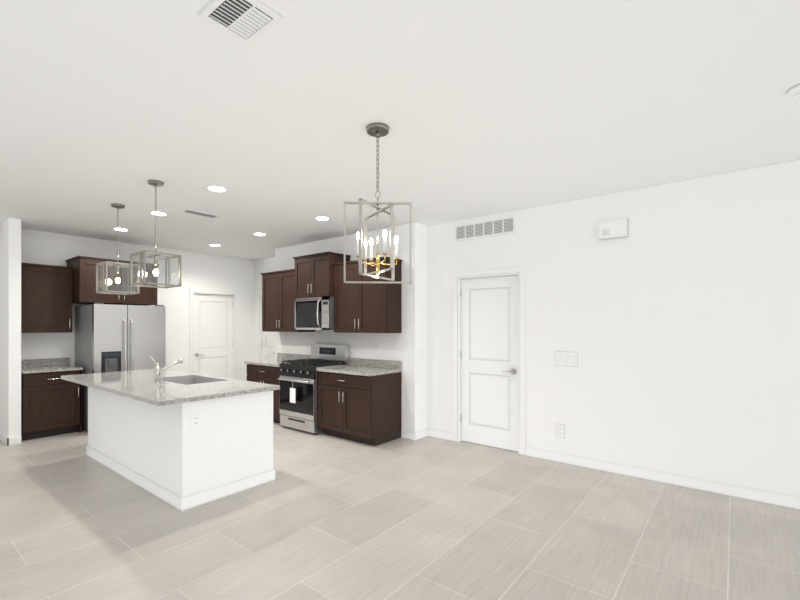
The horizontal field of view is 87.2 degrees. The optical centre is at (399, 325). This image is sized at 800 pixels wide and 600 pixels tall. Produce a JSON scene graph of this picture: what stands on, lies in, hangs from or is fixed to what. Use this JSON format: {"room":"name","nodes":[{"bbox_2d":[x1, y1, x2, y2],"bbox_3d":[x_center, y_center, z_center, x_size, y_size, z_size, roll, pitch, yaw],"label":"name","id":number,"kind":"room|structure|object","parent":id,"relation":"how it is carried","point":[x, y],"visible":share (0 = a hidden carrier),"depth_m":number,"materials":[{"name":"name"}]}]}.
{"room":"kitchen","nodes":[
{"label":"kitchen","id":0,"kind":"room"},
{"bbox_2d":[0,218,20,436],"bbox_3d":[-4.978,0.065,5.356,0.640,2.770,0.115,0,0,38],"label":"wall","id":1,"kind":"structure","parent":0,"point":[10,327],"depth_m":5.17,"materials":[{"name":"white paint"}]},
{"bbox_2d":[0,431,12,445],"bbox_3d":[-4.994,1.403,5.302,0.623,0.093,0.038,0,0,39],"label":"baseboard","id":2,"kind":"structure","parent":1,"relation":"attached to","point":[7,440],"depth_m":5.13,"materials":[{"name":"white paint"}]},
{"bbox_2d":[21,229,253,380],"bbox_3d":[-4.118,0.065,7.064,0.140,2.770,3.630,0,0,38],"label":"wall","id":3,"kind":"structure","parent":0,"point":[209,271],"depth_m":7.20,"materials":[{"name":"white paint"}]},
{"bbox_2d":[37,344,42,352],"bbox_3d":[-4.999,0.312,5.835,0.009,0.115,0.070,0,0,38],"label":"outlet","id":4,"kind":"object","parent":3,"relation":"attached to","point":[39,348],"visible":1,"depth_m":5.83,"materials":[{"name":"white plastic"}]},
{"bbox_2d":[189,288,237,378],"bbox_3d":[-3.481,0.392,7.829,0.142,2.117,0.934,0,0,38],"label":"door","id":5,"kind":"structure","parent":3,"relation":"attached to","point":[213,333],"depth_m":7.82,"materials":[{"name":"white paint"}]},
{"bbox_2d":[254,257,274,360],"bbox_3d":[-2.385,0.065,8.094,1.530,2.770,0.140,0,0,38],"label":"wall","id":6,"kind":"structure","parent":0,"point":[265,265],"depth_m":8.37,"materials":[{"name":"white paint"}]},
{"bbox_2d":[258,292,274,359],"bbox_3d":[-2.489,0.392,8.148,0.764,2.117,0.142,0,0,38],"label":"door frame","id":7,"kind":"structure","parent":6,"relation":"attached to","point":[266,345],"depth_m":8.29,"materials":[{"name":"white paint"}]},
{"bbox_2d":[275,222,427,432],"bbox_3d":[-0.761,0.065,6.521,2.970,2.770,0.680,0,0,38],"label":"wall","id":8,"kind":"structure","parent":0,"point":[407,343],"depth_m":5.51,"materials":[{"name":"white paint"}]},
{"bbox_2d":[376,343,379,351],"bbox_3d":[-0.307,0.292,5.719,0.070,0.115,0.009,0,0,38],"label":"outlet","id":9,"kind":"object","parent":8,"relation":"attached to","point":[377,347],"visible":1,"depth_m":5.71,"materials":[{"name":"white plastic"}]},
{"bbox_2d":[0,422,799,599],"bbox_3d":[-0.751,1.500,1.747,11.990,0.100,8.440,0,0,38],"label":"floor","id":10,"kind":"structure","parent":0,"point":[322,516],"depth_m":2.95,"materials":[{"name":"tile"}]},
{"bbox_2d":[21,256,158,440],"bbox_3d":[-4.442,0.250,6.032,0.634,2.400,1.602,0,0,38],"label":"kitchen cabinets","id":11,"kind":"object","parent":10,"relation":"on","point":[51,402],"visible":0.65,"depth_m":5.65,"materials":[{"name":"brown wood"}]},
{"bbox_2d":[75,303,164,429],"bbox_3d":[-4.104,0.568,6.194,0.906,1.765,0.905,0,0,38],"label":"refrigerator","id":12,"kind":"object","parent":10,"relation":"on","point":[111,338],"visible":0.48,"depth_m":5.87,"materials":[{"name":"grey metal"}]},
{"bbox_2d":[86,388,274,511],"bbox_3d":[-2.354,1.022,4.338,2.342,0.855,0.856,0,0,38],"label":"kitchen island","id":13,"kind":"object","parent":10,"relation":"on","point":[181,441],"depth_m":3.64,"materials":[{"name":"white paint"}]},
{"bbox_2d":[61,372,228,407],"bbox_3d":[-2.638,0.578,4.133,2.606,0.035,0.535,0,0,38],"label":"island countertop","id":14,"kind":"structure","parent":13,"relation":"on","point":[142,388],"depth_m":3.76,"materials":[{"name":"grey stone"}]},
{"bbox_2d":[149,356,160,383],"bbox_3d":[-2.442,0.430,4.190,0.056,0.260,0.099,0,0,38],"label":"faucet","id":15,"kind":"object","parent":14,"relation":"on","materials":[{"name":"silver metal"}]},
{"bbox_2d":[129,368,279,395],"bbox_3d":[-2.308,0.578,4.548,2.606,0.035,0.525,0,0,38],"label":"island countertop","id":16,"kind":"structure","parent":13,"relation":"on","point":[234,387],"depth_m":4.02,"materials":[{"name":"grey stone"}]},
{"bbox_2d":[161,376,216,383],"bbox_3d":[-2.203,0.679,4.410,0.804,0.232,0.464,0,0,38],"label":"sink","id":17,"kind":"object","parent":16,"relation":"in","point":[176,379],"depth_m":4.69,"materials":[{"name":"silver metal"}]},
{"bbox_2d":[278,344,349,434],"bbox_3d":[-1.244,0.863,6.002,0.757,1.175,0.726,0,0,38],"label":"range","id":18,"kind":"object","parent":10,"relation":"on","point":[298,378],"visible":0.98,"depth_m":5.79,"materials":[{"name":"grey metal"}]},
{"bbox_2d":[244,251,401,445],"bbox_3d":[-1.216,0.217,6.042,2.687,2.465,0.634,0,0,38],"label":"kitchen cabinets","id":19,"kind":"object","parent":10,"relation":"on","point":[360,400],"visible":0.81,"depth_m":5.48,"materials":[{"name":"brown wood"}]},
{"bbox_2d":[294,296,333,329],"bbox_3d":[-1.159,-0.175,6.109,0.752,0.460,0.458,0,0,38],"label":"microwave","id":20,"kind":"object","parent":19,"relation":"attached to","point":[314,313],"visible":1,"depth_m":5.93,"materials":[{"name":"grey metal"}]},
{"bbox_2d":[0,0,799,259],"bbox_3d":[-0.751,-1.370,1.747,11.990,0.100,8.440,0,0,38],"label":"ceiling","id":21,"kind":"structure","parent":0,"point":[479,108],"depth_m":2.56,"materials":[{"name":"white paint"}]},
{"bbox_2d":[96,203,139,294],"bbox_3d":[-3.077,-0.837,4.581,0.315,0.963,0.340,0,0,38],"label":"pendant light","id":22,"kind":"object","parent":21,"relation":"hanging from","point":[117,265],"visible":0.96,"depth_m":4.56,"materials":[{"name":"silver metal"}]},
{"bbox_2d":[112,228,128,230],"bbox_3d":[-3.805,-1.315,5.723,0.190,0.007,0.190,0,0,38],"label":"recessed light","id":23,"kind":"object","parent":21,"relation":"in","point":[121,229],"visible":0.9,"depth_m":5.71,"materials":[{"name":"white"}]},
{"bbox_2d":[130,180,180,287],"bbox_3d":[-2.239,-0.842,3.851,0.315,0.953,0.340,0,0,38],"label":"pendant light","id":24,"kind":"object","parent":21,"relation":"hanging from","point":[156,256],"visible":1,"depth_m":3.83,"materials":[{"name":"silver metal"}]},
{"bbox_2d":[149,211,167,215],"bbox_3d":[-2.823,-1.315,4.916,0.190,0.007,0.190,0,0,38],"label":"recessed light","id":25,"kind":"object","parent":21,"relation":"in","point":[159,213],"visible":0.9,"depth_m":4.90,"materials":[{"name":"white"}]},
{"bbox_2d":[180,208,220,218],"bbox_3d":[-2.333,-1.312,4.922,0.182,0.013,0.412,0,0,38],"label":"ceiling vent","id":26,"kind":"object","parent":21,"relation":"in","point":[200,213],"visible":0.98,"depth_m":4.90,"materials":[{"name":"white metal"}]},
{"bbox_2d":[206,185,227,191],"bbox_3d":[-1.754,-1.315,4.027,0.190,0.007,0.190,0,0,38],"label":"recessed light","id":27,"kind":"object","parent":21,"relation":"in","point":[216,188],"visible":0.98,"depth_m":4.01,"materials":[{"name":"white"}]},
{"bbox_2d":[197,0,283,44],"bbox_3d":[-0.676,-1.312,1.784,0.267,0.013,0.242,0,0,38],"label":"ceiling vent","id":28,"kind":"object","parent":21,"relation":"in","point":[248,22],"visible":1,"depth_m":1.78,"materials":[{"name":"white metal"}]},
{"bbox_2d":[253,232,266,235],"bbox_3d":[-2.010,-1.315,6.020,0.190,0.007,0.190,0,0,38],"label":"recessed light","id":29,"kind":"object","parent":21,"relation":"in","point":[260,234],"visible":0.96,"depth_m":6.02,"materials":[{"name":"white"}]},
{"bbox_2d":[315,216,329,219],"bbox_3d":[-0.948,-1.315,5.137,0.190,0.007,0.190,0,0,38],"label":"recessed light","id":30,"kind":"object","parent":21,"relation":"in","point":[322,218],"visible":0.98,"depth_m":5.13,"materials":[{"name":"white"}]},
{"bbox_2d":[344,123,411,283],"bbox_3d":[-0.148,-0.801,2.801,0.369,1.033,0.416,0,0,38],"label":"lantern chandelier","id":31,"kind":"object","parent":21,"relation":"hanging from","point":[378,130],"visible":1,"depth_m":2.79,"materials":[{"name":"silver metal"}]},
{"bbox_2d":[786,84,799,99],"bbox_3d":[2.233,-1.298,2.325,0.140,0.041,0.140,0,0,38],"label":"smoke detector","id":32,"kind":"object","parent":21,"relation":"attached to","point":[793,93],"visible":1,"depth_m":2.33,"materials":[{"name":"white plastic"}]},
{"bbox_2d":[428,159,799,496],"bbox_3d":[3.419,0.065,3.375,7.490,2.770,0.400,0,0,38],"label":"wall","id":33,"kind":"structure","parent":0,"point":[672,319],"depth_m":3.90,"materials":[{"name":"white paint"}]},
{"bbox_2d":[426,429,452,440],"bbox_3d":[0.516,1.403,5.420,0.400,0.093,0.013,0,0,39],"label":"baseboard","id":34,"kind":"structure","parent":33,"relation":"attached to","point":[429,432],"depth_m":5.42,"materials":[{"name":"white paint"}]},
{"bbox_2d":[455,216,514,240],"bbox_3d":[1.002,-1.160,5.035,0.790,0.190,0.010,0,0,38],"label":"air vent","id":35,"kind":"object","parent":33,"relation":"in","point":[499,226],"visible":1,"depth_m":5.01,"materials":[{"name":"white metal"}]},
{"bbox_2d":[453,267,524,454],"bbox_3d":[1.074,0.392,5.045,0.934,2.117,0.142,0,0,38],"label":"door","id":36,"kind":"structure","parent":33,"relation":"attached to","point":[489,358],"depth_m":5.03,"materials":[{"name":"white paint"}]},
{"bbox_2d":[557,424,564,437],"bbox_3d":[1.708,1.117,4.473,0.083,0.143,0.010,0,0,38],"label":"wall outlet plate","id":37,"kind":"object","parent":33,"relation":"attached to","point":[560,430],"visible":1,"depth_m":4.47,"materials":[{"name":"white plastic"}]},
{"bbox_2d":[555,351,577,366],"bbox_3d":[1.757,0.347,4.434,0.225,0.153,0.010,0,0,38],"label":"switch plate","id":38,"kind":"object","parent":33,"relation":"attached to","point":[562,358],"visible":1,"depth_m":4.43,"materials":[{"name":"white plastic"}]},
{"bbox_2d":[599,218,627,239],"bbox_3d":[2.097,-0.955,4.138,0.262,0.182,0.051,0,0,38],"label":"door chime","id":39,"kind":"object","parent":33,"relation":"attached to","point":[613,229],"visible":1,"depth_m":4.11,"materials":[{"name":"white plastic"}]},
{"bbox_2d":[525,447,799,509],"bbox_3d":[3.768,1.403,2.833,6.030,0.093,0.013,0,0,39],"label":"baseboard","id":40,"kind":"structure","parent":33,"relation":"attached to","point":[788,501],"depth_m":3.83,"materials":[{"name":"white paint"}]}
]}

